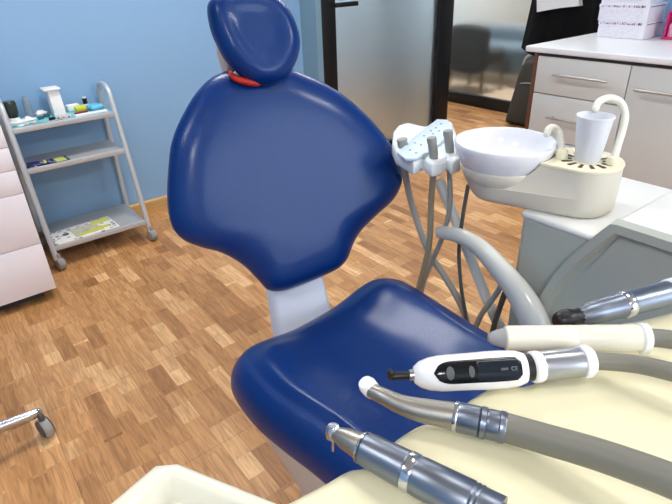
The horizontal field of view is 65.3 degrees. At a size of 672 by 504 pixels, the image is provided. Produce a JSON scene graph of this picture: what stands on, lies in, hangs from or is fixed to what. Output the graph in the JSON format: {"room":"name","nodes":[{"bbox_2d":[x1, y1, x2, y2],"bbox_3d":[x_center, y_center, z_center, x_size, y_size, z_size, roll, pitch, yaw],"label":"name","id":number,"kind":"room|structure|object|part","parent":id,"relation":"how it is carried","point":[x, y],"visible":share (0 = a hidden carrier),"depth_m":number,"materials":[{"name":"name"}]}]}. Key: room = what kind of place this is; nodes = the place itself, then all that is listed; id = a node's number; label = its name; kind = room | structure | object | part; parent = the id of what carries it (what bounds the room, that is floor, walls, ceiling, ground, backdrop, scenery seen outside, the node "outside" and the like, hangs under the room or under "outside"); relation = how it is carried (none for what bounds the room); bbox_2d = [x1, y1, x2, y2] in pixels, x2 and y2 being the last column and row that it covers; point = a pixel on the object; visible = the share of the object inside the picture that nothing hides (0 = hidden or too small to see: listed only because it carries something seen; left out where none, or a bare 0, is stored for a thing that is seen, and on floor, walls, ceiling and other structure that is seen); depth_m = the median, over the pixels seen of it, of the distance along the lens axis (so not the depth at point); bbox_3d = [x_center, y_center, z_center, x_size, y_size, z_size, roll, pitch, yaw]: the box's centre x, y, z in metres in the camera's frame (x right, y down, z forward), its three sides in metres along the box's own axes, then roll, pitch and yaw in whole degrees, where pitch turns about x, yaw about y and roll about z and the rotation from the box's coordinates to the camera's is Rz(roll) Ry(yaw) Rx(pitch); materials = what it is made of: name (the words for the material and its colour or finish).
{"room":"dental clinic","nodes":[
{"label":"dental clinic","id":0,"kind":"room"},
{"bbox_2d":[0,0,303,226],"bbox_3d":[-1.772,-1.154,2.151,3.840,2.600,0.094,-22,34,-32],"label":"wall","id":1,"kind":"structure","parent":0,"point":[153,56],"depth_m":2.77,"materials":[{"name":"blue paint"}]},
{"bbox_2d":[42,195,167,235],"bbox_3d":[-1.691,-0.028,2.711,3.840,0.083,0.020,-22,34,-32],"label":"baseboard","id":2,"kind":"structure","parent":1,"relation":"attached to","point":[158,204],"depth_m":3.11,"materials":[{"name":"brown wood"}]},
{"bbox_2d":[299,0,323,82],"bbox_3d":[-0.197,-1.746,3.122,0.042,2.600,0.260,-22,34,-32],"label":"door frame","id":3,"kind":"structure","parent":1,"relation":"attached to","point":[310,10],"depth_m":3.27,"materials":[{"name":"blue"}]},
{"bbox_2d":[0,101,525,503],"bbox_3d":[0.253,0.279,2.150,6.100,0.060,6.900,-22,34,-32],"label":"floor","id":4,"kind":"structure","parent":0,"point":[131,357],"depth_m":2.03,"materials":[{"name":"wood"}]},
{"bbox_2d":[0,408,54,437],"bbox_3d":[-1.105,0.433,1.363,0.571,0.517,0.608,-22,34,-32],"label":"stool","id":5,"kind":"object","parent":4,"relation":"on","point":[45,427],"visible":1,"depth_m":1.59,"materials":[{"name":"silver metal"}]},
{"bbox_3d":[-1.010,0.518,1.513,0.293,0.075,0.032,-25,36,-35],"label":"leg","id":6,"kind":"part","parent":5,"relation":"part of","materials":[{"name":"silver metal"}]},
{"bbox_2d":[0,125,55,310],"bbox_3d":[-1.583,-0.152,2.187,0.483,0.793,0.470,-22,34,-32],"label":"base cabinet","id":7,"kind":"object","parent":4,"relation":"on","point":[25,273],"visible":1,"depth_m":2.16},
{"bbox_3d":[-1.455,-0.365,1.869,0.483,0.084,0.018,-22,34,-32],"label":"drawer","id":8,"kind":"part","parent":7,"relation":"part of","materials":[{"name":"white wood"}]},
{"bbox_3d":[-1.452,-0.287,1.911,0.483,0.088,0.018,-22,34,-32],"label":"drawer","id":9,"kind":"part","parent":7,"relation":"part of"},
{"bbox_3d":[-1.448,-0.205,1.956,0.483,0.094,0.018,-22,34,-32],"label":"drawer","id":10,"kind":"part","parent":7,"relation":"part of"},
{"bbox_3d":[-1.442,-0.063,2.033,0.483,0.224,0.018,-22,34,-32],"label":"drawer","id":11,"kind":"part","parent":7,"relation":"part of","materials":[{"name":"white laminate"}]},
{"bbox_3d":[-1.435,0.135,2.140,0.483,0.222,0.018,-22,34,-32],"label":"drawer","id":12,"kind":"part","parent":7,"relation":"part of","materials":[{"name":"white laminate"}]},
{"bbox_2d":[0,81,157,269],"bbox_3d":[-1.280,-0.396,2.610,0.514,0.796,0.392,-22,34,-32],"label":"trolley","id":13,"kind":"object","parent":4,"relation":"on","point":[123,215],"visible":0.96,"depth_m":2.61,"materials":[{"name":"silver metal"}]},
{"bbox_3d":[-1.471,-0.345,2.481,0.025,0.748,0.359,-22,34,-32],"label":"frame","id":14,"kind":"part","parent":13,"relation":"part of","materials":[{"name":"silver metal"}]},
{"bbox_2d":[26,155,70,168],"bbox_3d":[-1.373,-0.425,2.490,0.192,0.005,0.090,-25,36,-36],"label":"leaflet","id":15,"kind":"object","parent":13,"relation":"on","point":[61,158],"visible":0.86,"depth_m":2.52,"materials":[{"name":"paper"}]},
{"bbox_2d":[26,159,49,167],"bbox_3d":[-1.405,-0.418,2.470,0.097,0.005,0.073,-18,32,-26],"label":"leaflet","id":16,"kind":"object","parent":15,"relation":"on","point":[46,161],"visible":1,"depth_m":2.46,"materials":[{"name":"paper"}]},
{"bbox_2d":[53,156,66,161],"bbox_3d":[-1.330,-0.448,2.525,0.048,0.001,0.068,-25,36,-36],"label":"print","id":17,"kind":"object","parent":15,"relation":"on","point":[62,158],"depth_m":2.52,"materials":[{"name":"paper"}]},
{"bbox_2d":[12,108,108,127],"bbox_3d":[-1.339,-0.657,2.539,0.436,0.003,0.199,-22,34,-32],"label":"paper sheet","id":18,"kind":"object","parent":13,"relation":"on","point":[67,112],"visible":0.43,"depth_m":2.52,"materials":[{"name":"paper"}]},
{"bbox_2d":[2,100,19,120],"bbox_3d":[-1.510,-0.654,2.438,0.056,0.100,0.056,-22,34,-32],"label":"glass jar","id":19,"kind":"object","parent":18,"relation":"on","point":[10,106],"visible":0.7,"depth_m":2.42,"materials":[{"name":"green glass"}]},
{"bbox_2d":[10,119,25,126],"bbox_3d":[-1.453,-0.592,2.390,0.071,0.032,0.053,-9,29,-12],"label":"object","id":20,"kind":"object","parent":18,"relation":"on","point":[16,122],"visible":0.95,"depth_m":2.38,"materials":[{"name":"white paper"}]},
{"bbox_2d":[21,96,34,116],"bbox_3d":[-1.463,-0.685,2.486,0.036,0.106,0.036,-22,34,-32],"label":"clear tube","id":21,"kind":"object","parent":18,"relation":"on","point":[25,101],"visible":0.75,"depth_m":2.47,"materials":[{"name":"plastic"}]},
{"bbox_2d":[21,116,36,123],"bbox_3d":[-1.425,-0.615,2.427,0.072,0.034,0.055,-22,34,-32],"label":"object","id":22,"kind":"object","parent":18,"relation":"on","point":[27,119],"visible":0.91,"depth_m":2.42,"materials":[{"name":"white paper"}]},
{"bbox_2d":[34,109,46,117],"bbox_3d":[-1.432,-0.674,2.540,0.051,0.030,0.061,10,31,21],"label":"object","id":23,"kind":"object","parent":18,"relation":"on","point":[39,112],"visible":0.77,"depth_m":2.53,"materials":[{"name":"white paper"}]},
{"bbox_2d":[24,118,62,125],"bbox_3d":[-1.356,-0.602,2.430,0.165,0.005,0.014,-23,35,-33],"label":"spatula","id":24,"kind":"object","parent":18,"relation":"on","point":[60,118],"visible":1,"depth_m":2.43,"materials":[{"name":"metal"}]},
{"bbox_2d":[39,85,65,115],"bbox_3d":[-1.372,-0.733,2.545,0.076,0.126,0.094,-22,34,-32],"label":"dispenser","id":25,"kind":"object","parent":18,"relation":"on","point":[55,102],"visible":0.93,"depth_m":2.52,"materials":[{"name":"white plastic"}]},
{"bbox_2d":[57,114,70,118],"bbox_3d":[-1.304,-0.650,2.511,0.063,0.009,0.050,-15,31,-22],"label":"blister pack","id":26,"kind":"object","parent":18,"relation":"on","point":[63,115],"visible":0.99,"depth_m":2.50},
{"bbox_2d":[65,103,78,111],"bbox_3d":[-1.317,-0.724,2.623,0.060,0.032,0.040,-26,37,-37],"label":"box","id":27,"kind":"object","parent":18,"relation":"on","point":[69,107],"visible":0.73,"depth_m":2.60,"materials":[{"name":"white cardboard"}]},
{"bbox_2d":[74,105,86,111],"bbox_3d":[-1.266,-0.712,2.596,0.032,0.032,0.056,21,36,36],"label":"capsule","id":28,"kind":"object","parent":18,"relation":"on","point":[77,108],"visible":0.92,"depth_m":2.58,"materials":[{"name":"yellow plastic"}]},
{"bbox_2d":[74,110,87,113],"bbox_3d":[-1.246,-0.682,2.561,0.013,0.013,0.069,22,37,38],"label":"pen","id":29,"kind":"object","parent":18,"relation":"on","point":[84,111],"visible":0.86,"depth_m":2.56,"materials":[{"name":"red plastic"}]},
{"bbox_2d":[82,96,87,104],"bbox_3d":[-1.272,-0.759,2.659,0.032,0.056,0.032,-22,34,-32],"label":"bottle","id":30,"kind":"object","parent":18,"relation":"on","point":[84,99],"visible":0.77,"depth_m":2.65,"materials":[{"name":"black plastic"}]},
{"bbox_2d":[73,109,106,116],"bbox_3d":[-1.196,-0.677,2.553,0.155,0.008,0.033,-24,35,-34],"label":"box","id":31,"kind":"object","parent":18,"relation":"on","point":[102,110],"visible":1,"depth_m":2.55,"materials":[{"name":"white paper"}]},
{"bbox_2d":[86,103,103,110],"bbox_3d":[-1.213,-0.730,2.633,0.070,0.026,0.070,17,34,31],"label":"pouch","id":32,"kind":"object","parent":18,"relation":"on","point":[94,106],"visible":0.96,"depth_m":2.61,"materials":[{"name":"blue plastic"}]},
{"bbox_2d":[23,140,121,164],"bbox_3d":[-1.315,-0.484,2.606,0.454,0.006,0.237,-22,34,-32],"label":"shelf","id":33,"kind":"object","parent":13,"relation":"attached to","point":[99,150],"depth_m":2.61,"materials":[{"name":"grey metal"}]},
{"bbox_2d":[50,216,119,244],"bbox_3d":[-1.290,-0.112,2.680,0.308,0.007,0.168,-25,36,-35],"label":"magazine","id":34,"kind":"object","parent":13,"relation":"on","point":[102,224],"visible":0.91,"depth_m":2.67,"materials":[{"name":"paper"}]},
{"bbox_2d":[69,224,101,236],"bbox_3d":[-1.278,-0.114,2.679,0.130,0.001,0.115,-25,36,-35],"label":"photo","id":35,"kind":"object","parent":34,"relation":"on","point":[84,230],"depth_m":2.67},
{"bbox_3d":[-1.234,-0.112,2.670,0.032,0.001,0.170,21,36,36],"label":"yellow panel","id":36,"kind":"part","parent":34,"relation":"part of","materials":[{"name":"paper"}]},
{"bbox_3d":[-1.247,-0.164,2.766,0.090,0.001,0.055,-25,36,-35],"label":"green panel","id":37,"kind":"part","parent":34,"relation":"part of","materials":[{"name":"paper"}]},
{"bbox_2d":[40,204,143,245],"bbox_3d":[-1.279,-0.146,2.757,0.454,0.006,0.315,-22,34,-32],"label":"shelf","id":38,"kind":"object","parent":13,"relation":"attached to","point":[123,215],"depth_m":2.78,"materials":[{"name":"grey metal"}]},
{"bbox_3d":[-1.105,-0.494,2.728,0.025,0.748,0.359,-22,34,-32],"label":"frame","id":39,"kind":"part","parent":13,"relation":"part of","materials":[{"name":"silver metal"}]},
{"bbox_2d":[167,0,550,496],"bbox_3d":[0.132,0.116,1.126,0.663,1.213,1.136,-22,34,-32],"label":"dental chair","id":40,"kind":"object","parent":4,"relation":"on","point":[274,170],"visible":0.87,"depth_m":1.23,"materials":[{"name":"blue leather"}]},
{"bbox_3d":[-0.110,-0.190,1.338,0.639,0.533,0.218,-16,31,-23],"label":"backrest","id":41,"kind":"part","parent":40,"relation":"part of","materials":[{"name":"blue leather"}]},
{"bbox_3d":[0.189,0.317,1.078,0.575,0.130,0.859,-22,34,-32],"label":"seat","id":42,"kind":"part","parent":40,"relation":"part of","materials":[{"name":"blue leather"}]},
{"bbox_3d":[0.374,0.107,1.255,0.057,0.284,0.372,-22,34,-32],"label":"armrest","id":43,"kind":"part","parent":40,"relation":"part of","materials":[{"name":"grey plastic"}]},
{"bbox_2d":[321,0,453,144],"bbox_3d":[0.377,-1.806,3.420,1.213,2.380,0.120,-22,34,-32],"label":"glass door","id":44,"kind":"structure","parent":4,"relation":"on","point":[391,59],"depth_m":3.69,"materials":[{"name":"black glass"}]},
{"bbox_3d":[-0.071,-1.602,3.164,0.108,2.300,0.070,-22,34,-32],"label":"post","id":45,"kind":"part","parent":44,"relation":"part of","materials":[{"name":"black metal"}]},
{"bbox_3d":[0.062,-1.521,3.217,0.185,0.027,0.023,-22,34,-32],"label":"handle","id":46,"kind":"part","parent":44,"relation":"part of","materials":[{"name":"black plastic"}]},
{"bbox_3d":[0.780,-1.949,3.739,0.150,2.300,0.070,-22,34,-32],"label":"post","id":47,"kind":"part","parent":44,"relation":"part of","materials":[{"name":"black metal"}]},
{"bbox_2d":[448,0,533,112],"bbox_3d":[1.231,-2.594,4.681,0.060,2.500,2.520,-22,34,-32],"label":"glass wall","id":48,"kind":"structure","parent":4,"relation":"on","point":[487,54],"depth_m":4.87,"materials":[{"name":"clear glass"}]},
{"bbox_3d":[1.274,-1.542,5.252,0.060,0.105,2.520,-22,34,-32],"label":"rail","id":49,"kind":"part","parent":48,"relation":"part of","materials":[{"name":"black metal"}]},
{"bbox_2d":[506,54,533,124],"bbox_3d":[1.627,-1.351,4.345,0.231,0.589,0.353,-22,34,-32],"label":"bag","id":50,"kind":"object","parent":4,"relation":"on","point":[517,110],"visible":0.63,"depth_m":4.33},
{"bbox_3d":[1.575,-1.545,4.203,0.028,0.110,0.180,-20,33,-29],"label":"handle","id":51,"kind":"part","parent":50,"relation":"part of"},
{"bbox_2d":[454,94,671,352],"bbox_3d":[0.898,0.212,1.120,0.637,0.995,1.307,-22,34,-32],"label":"dental spittoon unit","id":52,"kind":"object","parent":4,"relation":"on","point":[590,232],"visible":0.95,"depth_m":1.12,"materials":[{"name":"white ceramic"}]},
{"bbox_2d":[392,119,506,328],"bbox_3d":[0.283,-0.072,1.464,0.264,0.474,0.521,-9,29,-12],"label":"holder","id":53,"kind":"object","parent":52,"relation":"attached to","point":[414,157],"visible":0.83,"depth_m":1.40,"materials":[{"name":"plastic"}]},
{"bbox_2d":[416,136,437,290],"bbox_3d":[0.242,-0.005,1.453,0.045,0.667,0.112,-8,29,-11],"label":"hose","id":54,"kind":"object","parent":53,"relation":"hanging from","point":[431,140],"visible":0.65,"depth_m":1.39,"materials":[{"name":"grey plastic"}]},
{"bbox_2d":[397,137,469,321],"bbox_3d":[0.270,-0.014,1.445,0.102,0.587,0.269,-22,34,-32],"label":"hose","id":55,"kind":"object","parent":53,"relation":"attached to","point":[401,142],"visible":0.59,"depth_m":1.49,"materials":[{"name":"grey plastic"}]},
{"bbox_2d":[421,129,453,292],"bbox_3d":[0.273,-0.038,1.457,0.028,0.621,0.106,-22,34,-32],"label":"hose","id":56,"kind":"object","parent":53,"relation":"attached to","point":[447,133],"visible":0.63,"depth_m":1.36,"materials":[{"name":"grey plastic"}]},
{"bbox_2d":[457,184,469,320],"bbox_3d":[0.344,0.040,1.382,0.010,0.457,0.069,-22,34,-32],"label":"hose","id":57,"kind":"object","parent":52,"relation":"hanging from","point":[467,188],"visible":0.7,"depth_m":1.39,"materials":[{"name":"black rubber"}]},
{"bbox_2d":[289,313,671,503],"bbox_3d":[0.479,0.162,0.458,1.034,0.201,0.346,-19,33,-27],"label":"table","id":58,"kind":"object","parent":52,"relation":"on","point":[632,410],"visible":0.62,"depth_m":0.34,"materials":[{"name":"plastic"}]},
{"bbox_2d":[112,464,275,503],"bbox_3d":[0.014,0.218,0.246,0.344,0.079,0.106,13,32,26],"label":"tray","id":59,"kind":"object","parent":58,"relation":"on","point":[176,483],"visible":1,"depth_m":0.32,"materials":[{"name":"beige plastic"}]},
{"bbox_2d":[326,422,507,503],"bbox_3d":[0.067,0.138,0.295,0.177,0.035,0.034,22,37,38],"label":"contra angle handpiece","id":60,"kind":"object","parent":58,"relation":"on","point":[429,481],"visible":1,"depth_m":0.30,"materials":[{"name":"metal"}]},
{"bbox_3d":[0.068,0.138,0.297,0.051,0.024,0.024,17,34,31],"label":"motor","id":61,"kind":"part","parent":60,"relation":"part of","materials":[{"name":"silver metal"}]},
{"bbox_2d":[359,376,671,499],"bbox_3d":[0.117,0.111,0.321,0.226,0.042,0.035,15,33,29],"label":"turbine handpiece","id":62,"kind":"object","parent":58,"relation":"on","point":[649,472],"visible":1,"depth_m":0.32,"materials":[{"name":"metal"}]},
{"bbox_2d":[387,344,671,391],"bbox_3d":[0.153,0.083,0.380,0.230,0.034,0.051,3,29,9],"label":"dental handpiece","id":63,"kind":"object","parent":58,"relation":"on","point":[498,369],"visible":1,"depth_m":0.38,"materials":[{"name":"white plastic"}]},
{"bbox_2d":[487,323,671,353],"bbox_3d":[0.211,0.067,0.405,0.182,0.027,0.037,4,29,11],"label":"syringe handpiece","id":64,"kind":"object","parent":58,"relation":"on","point":[641,338],"visible":0.98,"depth_m":0.40,"materials":[{"name":"beige plastic"}]},
{"bbox_2d":[552,277,671,324],"bbox_3d":[0.246,0.044,0.446,0.137,0.026,0.026,-10,29,-14],"label":"scaler handpiece","id":65,"kind":"object","parent":58,"relation":"on","point":[625,304],"visible":0.99,"depth_m":0.44,"materials":[{"name":"silver metal"}]},
{"bbox_2d":[474,285,501,327],"bbox_3d":[0.397,0.154,1.367,0.020,0.292,0.100,-22,34,-32],"label":"hose","id":66,"kind":"object","parent":52,"relation":"attached to","point":[498,290],"visible":0.51,"depth_m":1.36,"materials":[{"name":"grey rubber"}]},
{"bbox_2d":[490,291,506,331],"bbox_3d":[0.423,0.173,1.352,0.018,0.271,0.048,-15,31,-22],"label":"hose","id":67,"kind":"object","parent":52,"relation":"attached to","point":[503,297],"visible":0.38,"depth_m":1.34,"materials":[{"name":"black rubber"}]},
{"bbox_2d":[454,127,556,176],"bbox_3d":[0.390,-0.219,1.224,0.227,0.088,0.227,-22,34,-32],"label":"bowl","id":68,"kind":"object","parent":52,"relation":"on","point":[485,151],"depth_m":1.20,"materials":[{"name":"ceramic"}]},
{"bbox_2d":[460,124,616,218],"bbox_3d":[0.452,-0.201,1.187,0.239,0.178,0.335,-22,34,-32],"label":"base","id":69,"kind":"object","parent":52,"relation":"on","point":[533,171],"depth_m":1.14,"materials":[{"name":"beige plastic"}]},
{"bbox_2d":[555,148,568,159],"bbox_3d":[0.492,-0.214,1.140,0.026,0.022,0.026,-22,34,-32],"label":"socket","id":70,"kind":"object","parent":52,"relation":"attached to","point":[561,153],"depth_m":1.13,"materials":[{"name":"beige plastic"}]},
{"bbox_2d":[540,94,628,174],"bbox_3d":[0.528,-0.255,1.111,0.168,0.142,0.178,-22,34,-32],"label":"faucet","id":71,"kind":"object","parent":52,"relation":"on","point":[555,158],"depth_m":1.10,"materials":[{"name":"white plastic"}]},
{"bbox_2d":[574,111,615,163],"bbox_3d":[0.537,-0.240,1.102,0.075,0.096,0.075,-22,34,-32],"label":"plastic cup","id":72,"kind":"object","parent":52,"relation":"on","point":[593,130],"visible":1,"depth_m":1.08,"materials":[{"name":"white plastic"}]},
{"bbox_3d":[0.783,0.418,0.927,0.025,0.785,1.034,-22,34,-32],"label":"panel","id":73,"kind":"part","parent":52,"relation":"part of","materials":[{"name":"grey plastic"}]},
{"bbox_2d":[605,156,620,165],"bbox_3d":[0.581,-0.191,1.098,0.028,0.016,0.028,-22,34,-32],"label":"socket","id":74,"kind":"object","parent":52,"relation":"attached to","point":[611,160],"depth_m":1.09,"materials":[{"name":"beige plastic"}]},
{"bbox_2d":[524,52,634,152],"bbox_3d":[1.550,-0.754,3.045,0.853,0.809,0.525,-22,34,-32],"label":"base cabinet","id":75,"kind":"object","parent":4,"relation":"on","point":[561,86],"visible":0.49,"depth_m":2.74,"materials":[{"name":"laminate"}]},
{"bbox_3d":[1.413,-0.851,3.233,0.806,0.809,0.023,-22,34,-32],"label":"panel","id":76,"kind":"part","parent":75,"relation":"part of","materials":[{"name":"wood"}]},
{"bbox_3d":[1.236,-0.685,2.761,0.014,0.014,0.296,-22,34,-32],"label":"handle","id":77,"kind":"part","parent":75,"relation":"part of","materials":[{"name":"silver metal"}]},
{"bbox_3d":[1.270,-0.471,2.925,0.018,0.265,0.492,-22,34,-32],"label":"drawer","id":78,"kind":"part","parent":75,"relation":"part of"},
{"bbox_3d":[1.261,-0.697,2.802,0.018,0.240,0.492,-22,34,-32],"label":"drawer","id":79,"kind":"part","parent":75,"relation":"part of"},
{"bbox_3d":[1.228,-0.881,2.655,0.014,0.014,0.296,-22,34,-32],"label":"handle","id":80,"kind":"part","parent":75,"relation":"part of","materials":[{"name":"silver metal"}]},
{"bbox_3d":[1.253,-0.889,2.698,0.018,0.187,0.492,-22,34,-32],"label":"drawer","id":81,"kind":"part","parent":75,"relation":"part of","materials":[{"name":"white laminate"}]},
{"bbox_2d":[526,33,671,65],"bbox_3d":[2.568,-0.563,1.735,0.877,0.030,3.855,-22,34,-32],"label":"countertop","id":82,"kind":"structure","parent":75,"relation":"on","point":[654,50],"depth_m":2.69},
{"bbox_2d":[597,19,665,39],"bbox_3d":[1.690,-1.287,3.010,0.255,0.087,0.272,-22,34,-32],"label":"carton","id":83,"kind":"object","parent":82,"relation":"on","point":[610,29],"visible":0.91,"depth_m":2.93,"materials":[{"name":"cardboard"}]},
{"bbox_2d":[599,25,639,36],"bbox_3d":[1.593,-1.245,2.953,0.001,0.051,0.216,-23,35,-33],"label":"print","id":84,"kind":"object","parent":83,"relation":"attached to","point":[604,30],"depth_m":2.95},
{"bbox_2d":[600,21,641,25],"bbox_3d":[1.591,-1.278,2.929,0.001,0.012,0.228,-23,35,-33],"label":"print","id":85,"kind":"object","parent":83,"relation":"on","point":[602,23],"depth_m":2.94},
{"bbox_3d":[1.689,-1.318,2.994,0.254,0.018,0.271,-22,34,-32],"label":"lid","id":86,"kind":"part","parent":83,"relation":"part of","materials":[{"name":"white cardboard"}]},
{"bbox_2d":[598,2,667,21],"bbox_3d":[1.681,-1.366,2.972,0.248,0.087,0.274,-24,35,-34],"label":"carton","id":87,"kind":"object","parent":83,"relation":"on","point":[654,11],"visible":0.94,"depth_m":2.89,"materials":[{"name":"cardboard"}]},
{"bbox_2d":[600,8,642,19],"bbox_3d":[1.585,-1.324,2.914,0.001,0.051,0.224,-24,35,-34],"label":"print","id":88,"kind":"object","parent":87,"relation":"attached to","point":[605,13],"depth_m":2.91},
{"bbox_2d":[601,5,645,7],"bbox_3d":[1.583,-1.356,2.890,0.001,0.012,0.236,-24,35,-34],"label":"print","id":89,"kind":"object","parent":87,"relation":"on","point":[602,6],"depth_m":2.89},
{"bbox_2d":[601,0,663,3],"bbox_3d":[1.683,-1.456,2.954,0.262,0.087,0.248,24,38,39],"label":"carton","id":90,"kind":"object","parent":87,"relation":"on","point":[603,1],"visible":1,"depth_m":2.89,"materials":[{"name":"cardboard"}]},
{"bbox_2d":[604,0,644,1],"bbox_3d":[1.592,-1.411,2.890,0.213,0.051,0.001,24,38,39],"label":"print","id":91,"kind":"object","parent":90,"relation":"attached to","point":[604,0],"depth_m":2.90},
{"bbox_3d":[1.680,-1.397,2.957,0.246,0.018,0.272,-24,35,-34],"label":"lid","id":92,"kind":"part","parent":87,"relation":"part of","materials":[{"name":"white cardboard"}]},
{"bbox_2d":[660,10,671,39],"bbox_3d":[1.876,-1.247,2.824,0.140,0.180,0.143,-22,34,-32],"label":"rack","id":93,"kind":"object","parent":82,"relation":"on","point":[669,17],"visible":0.69,"depth_m":2.85,"materials":[{"name":"pink plastic"}]},
{"bbox_3d":[1.839,-1.253,2.876,0.120,0.119,0.009,-22,34,-32],"label":"panel","id":94,"kind":"part","parent":93,"relation":"part of","materials":[{"name":"pink plastic"}]},
{"bbox_2d":[667,23,671,36],"bbox_3d":[1.826,-1.218,2.840,0.036,0.093,0.036,-22,34,-32],"label":"bottle","id":95,"kind":"object","parent":93,"relation":"in","point":[669,34],"visible":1,"depth_m":2.84,"materials":[{"name":"pink plastic"}]},
{"bbox_2d":[618,62,671,189],"bbox_3d":[2.078,-0.451,2.447,0.853,0.809,1.180,-22,34,-32],"label":"base cabinet","id":96,"kind":"object","parent":4,"relation":"on","point":[646,149],"visible":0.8,"depth_m":2.50,"materials":[{"name":"laminate"}]},
{"bbox_3d":[1.507,-0.703,2.349,0.014,0.014,0.342,-22,34,-32],"label":"handle","id":97,"kind":"part","parent":96,"relation":"part of","materials":[{"name":"silver metal"}]},
{"bbox_2d":[661,0,671,33],"bbox_3d":[3.096,-1.271,2.003,0.680,2.600,4.480,-22,34,-32],"label":"wall","id":98,"kind":"structure","parent":0,"point":[669,6],"depth_m":3.03,"materials":[{"name":"blue paint"}]},
{"bbox_3d":[1.537,-2.011,3.163,0.075,0.059,0.014,-22,34,-32],"label":"wall hook","id":99,"kind":"object","parent":98,"relation":"attached to","visible":0},
{"bbox_2d":[521,0,601,55],"bbox_3d":[1.482,-1.758,3.279,0.194,1.067,0.557,-22,34,-32],"label":"coat","id":100,"kind":"object","parent":99,"relation":"hanging from","point":[548,20],"visible":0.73,"depth_m":3.39,"materials":[{"name":"black fabric"}]}
]}

